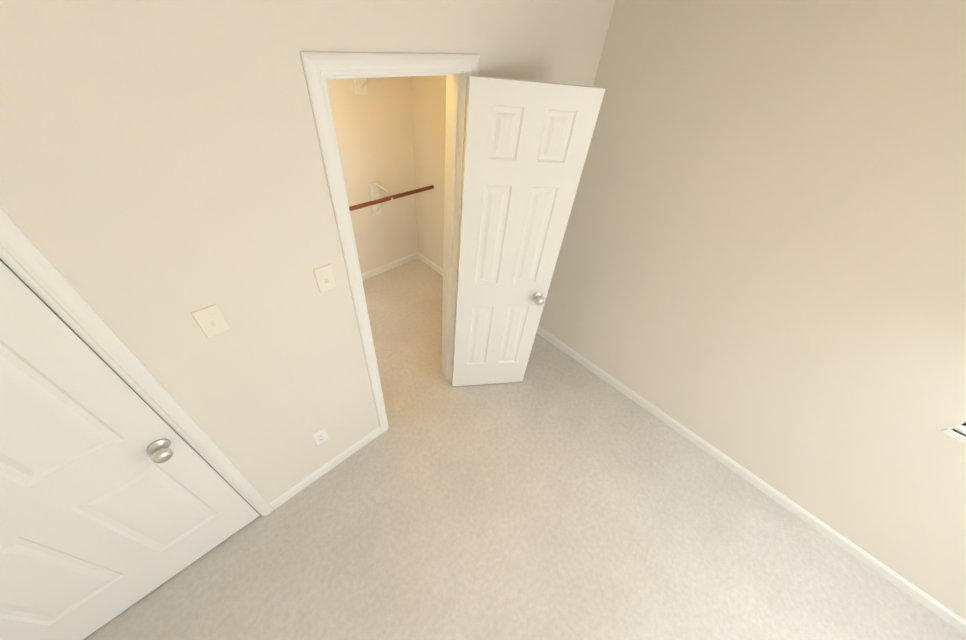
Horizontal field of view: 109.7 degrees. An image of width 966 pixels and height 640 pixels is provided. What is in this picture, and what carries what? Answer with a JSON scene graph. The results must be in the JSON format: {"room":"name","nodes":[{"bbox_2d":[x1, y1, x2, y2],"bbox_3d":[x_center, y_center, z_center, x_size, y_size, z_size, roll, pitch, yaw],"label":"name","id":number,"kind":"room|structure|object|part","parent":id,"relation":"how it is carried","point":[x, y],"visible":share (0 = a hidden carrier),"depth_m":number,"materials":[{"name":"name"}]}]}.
{"room":"empty bedroom","nodes":[
{"label":"empty bedroom","id":0,"kind":"room"},
{"bbox_2d":[0,0,614,501],"bbox_3d":[-0.655,0.206,1.949,3.470,3.440,0.120,-31,55,-34],"label":"wall","id":1,"kind":"structure","parent":0,"point":[162,172],"depth_m":1.00,"materials":[{"name":"beige paint"}]},
{"bbox_2d":[0,258,259,639],"bbox_3d":[-1.470,0.535,1.026,0.812,2.030,0.179,-31,55,-34],"label":"entry door","id":2,"kind":"structure","parent":1,"relation":"in","point":[119,494],"depth_m":1.20,"materials":[{"name":"white paint"}]},
{"bbox_3d":[-1.237,0.466,1.293,0.066,0.066,0.179,-31,55,-34],"label":"knob","id":3,"kind":"part","parent":2,"relation":"part of","materials":[{"name":"silver metal"}]},
{"bbox_2d":[0,206,273,515],"bbox_3d":[-1.489,0.499,1.023,0.944,2.107,0.137,-31,55,-34],"label":"door frame","id":4,"kind":"structure","parent":1,"relation":"attached to","point":[24,257],"depth_m":0.99,"materials":[{"name":"white paint"}]},
{"bbox_2d":[191,304,229,337],"bbox_3d":[-0.931,0.010,1.169,0.072,0.117,0.023,-31,55,-34],"label":"light switch","id":5,"kind":"object","parent":1,"relation":"attached to","point":[210,320],"visible":1,"depth_m":1.17,"materials":[{"name":"beige plastic"}]},
{"bbox_2d":[312,428,328,445],"bbox_3d":[-0.922,0.664,1.931,0.072,0.117,0.008,-31,55,-34],"label":"electrical outlet","id":6,"kind":"object","parent":1,"relation":"attached to","point":[320,436],"visible":1,"depth_m":1.93,"materials":[{"name":"white plastic"}]},
{"bbox_2d":[313,264,335,292],"bbox_3d":[-0.644,-0.166,1.398,0.072,0.117,0.023,-31,55,-34],"label":"light switch","id":7,"kind":"object","parent":1,"relation":"attached to","point":[324,278],"visible":1,"depth_m":1.40,"materials":[{"name":"beige plastic"}]},
{"bbox_2d":[269,426,381,508],"bbox_3d":[-0.959,0.912,2.149,0.716,0.080,0.013,-31,55,-34],"label":"baseboard","id":8,"kind":"structure","parent":1,"relation":"attached to","point":[285,496],"depth_m":2.11,"materials":[{"name":"white paint"}]},
{"bbox_2d":[300,51,479,432],"bbox_3d":[-0.359,-0.134,1.864,0.709,2.107,0.017,-31,55,-34],"label":"trim","id":9,"kind":"structure","parent":1,"relation":"attached to","point":[318,67],"depth_m":1.20,"materials":[{"name":"white paint"}]},
{"bbox_2d":[325,72,467,426],"bbox_3d":[-0.409,-0.154,1.911,0.623,2.064,0.120,-31,55,-34],"label":"door frame","id":10,"kind":"structure","parent":1,"relation":"attached to","point":[456,100],"depth_m":1.72,"materials":[{"name":"white paint"}]},
{"bbox_2d":[441,77,446,369],"bbox_3d":[-0.455,-0.206,1.929,0.709,2.107,0.017,-31,55,-34],"label":"trim","id":11,"kind":"structure","parent":1,"relation":"attached to","point":[444,208],"depth_m":1.81,"materials":[{"name":"white paint"}]},
{"bbox_2d":[452,117,465,366],"bbox_3d":[-0.152,-0.259,2.027,0.011,1.675,0.011,-2,43,-10],"label":"closet door hinge","id":12,"kind":"object","parent":1,"relation":"attached to","point":[464,141],"visible":0.73,"depth_m":1.51,"materials":[{"name":"white metal"}]},
{"bbox_2d":[452,75,604,385],"bbox_3d":[0.139,-0.235,2.082,0.589,2.030,0.179,-2,43,-10],"label":"closet door","id":13,"kind":"structure","parent":1,"relation":"in","point":[527,143],"depth_m":1.75,"materials":[{"name":"white paint"}]},
{"bbox_3d":[0.367,-0.165,2.198,0.106,0.066,0.179,-2,43,-10],"label":"knob","id":14,"kind":"part","parent":13,"relation":"part of","materials":[{"name":"silver metal"}]},
{"bbox_2d":[326,76,417,273],"bbox_3d":[-1.409,-1.225,2.649,2.270,2.440,0.120,-31,55,-34],"label":"wall","id":15,"kind":"structure","parent":0,"point":[374,131],"depth_m":3.02,"materials":[{"name":"beige paint"}]},
{"bbox_2d":[361,252,417,280],"bbox_3d":[-1.473,-0.328,3.416,2.004,0.080,0.013,-31,55,-34],"label":"baseboard","id":16,"kind":"structure","parent":15,"relation":"attached to","point":[387,266],"depth_m":3.75,"materials":[{"name":"white paint"}]},
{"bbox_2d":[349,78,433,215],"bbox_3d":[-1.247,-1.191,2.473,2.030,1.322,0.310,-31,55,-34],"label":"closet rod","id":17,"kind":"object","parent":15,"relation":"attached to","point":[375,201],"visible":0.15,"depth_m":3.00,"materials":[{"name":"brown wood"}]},
{"bbox_2d":[411,75,446,268],"bbox_3d":[-0.081,-1.258,2.870,0.120,2.440,1.500,-31,55,-34],"label":"wall","id":18,"kind":"structure","parent":0,"point":[429,109],"depth_m":3.11,"materials":[{"name":"beige paint"}]},
{"bbox_2d":[417,252,442,275],"bbox_3d":[-0.240,-0.368,3.631,0.013,0.080,1.500,-31,55,-34],"label":"baseboard","id":19,"kind":"structure","parent":18,"relation":"attached to","point":[431,264],"depth_m":3.86,"materials":[{"name":"white paint"}]},
{"bbox_2d":[83,258,965,639],"bbox_3d":[0.280,1.587,1.727,3.590,0.100,6.350,-31,55,-34],"label":"floor","id":20,"kind":"structure","parent":0,"point":[557,494],"depth_m":1.98,"materials":[{"name":"carpet"}]},
{"bbox_2d":[538,0,965,620],"bbox_3d":[2.193,0.342,1.461,0.120,2.440,4.490,-31,55,-34],"label":"wall","id":21,"kind":"structure","parent":0,"point":[760,268],"depth_m":1.71,"materials":[{"name":"beige paint"}]},
{"bbox_2d":[536,326,965,634],"bbox_3d":[2.034,1.232,2.222,0.013,0.080,4.490,-31,55,-34],"label":"baseboard","id":22,"kind":"structure","parent":21,"relation":"attached to","point":[943,612],"depth_m":2.25,"materials":[{"name":"white paint"}]},
{"bbox_2d":[942,422,965,443],"bbox_3d":[2.562,0.343,0.997,0.124,1.115,0.980,-31,55,-34],"label":"window sill","id":23,"kind":"structure","parent":21,"relation":"in","point":[955,435],"depth_m":1.55,"materials":[{"name":"white paint"}]},
{"bbox_2d":[953,425,965,434],"bbox_3d":[2.542,0.345,0.970,0.049,1.081,0.954,-31,55,-34],"label":"window blinds","id":24,"kind":"object","parent":23,"relation":"attached to","point":[961,428],"visible":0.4,"depth_m":1.54,"materials":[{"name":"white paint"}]}
]}

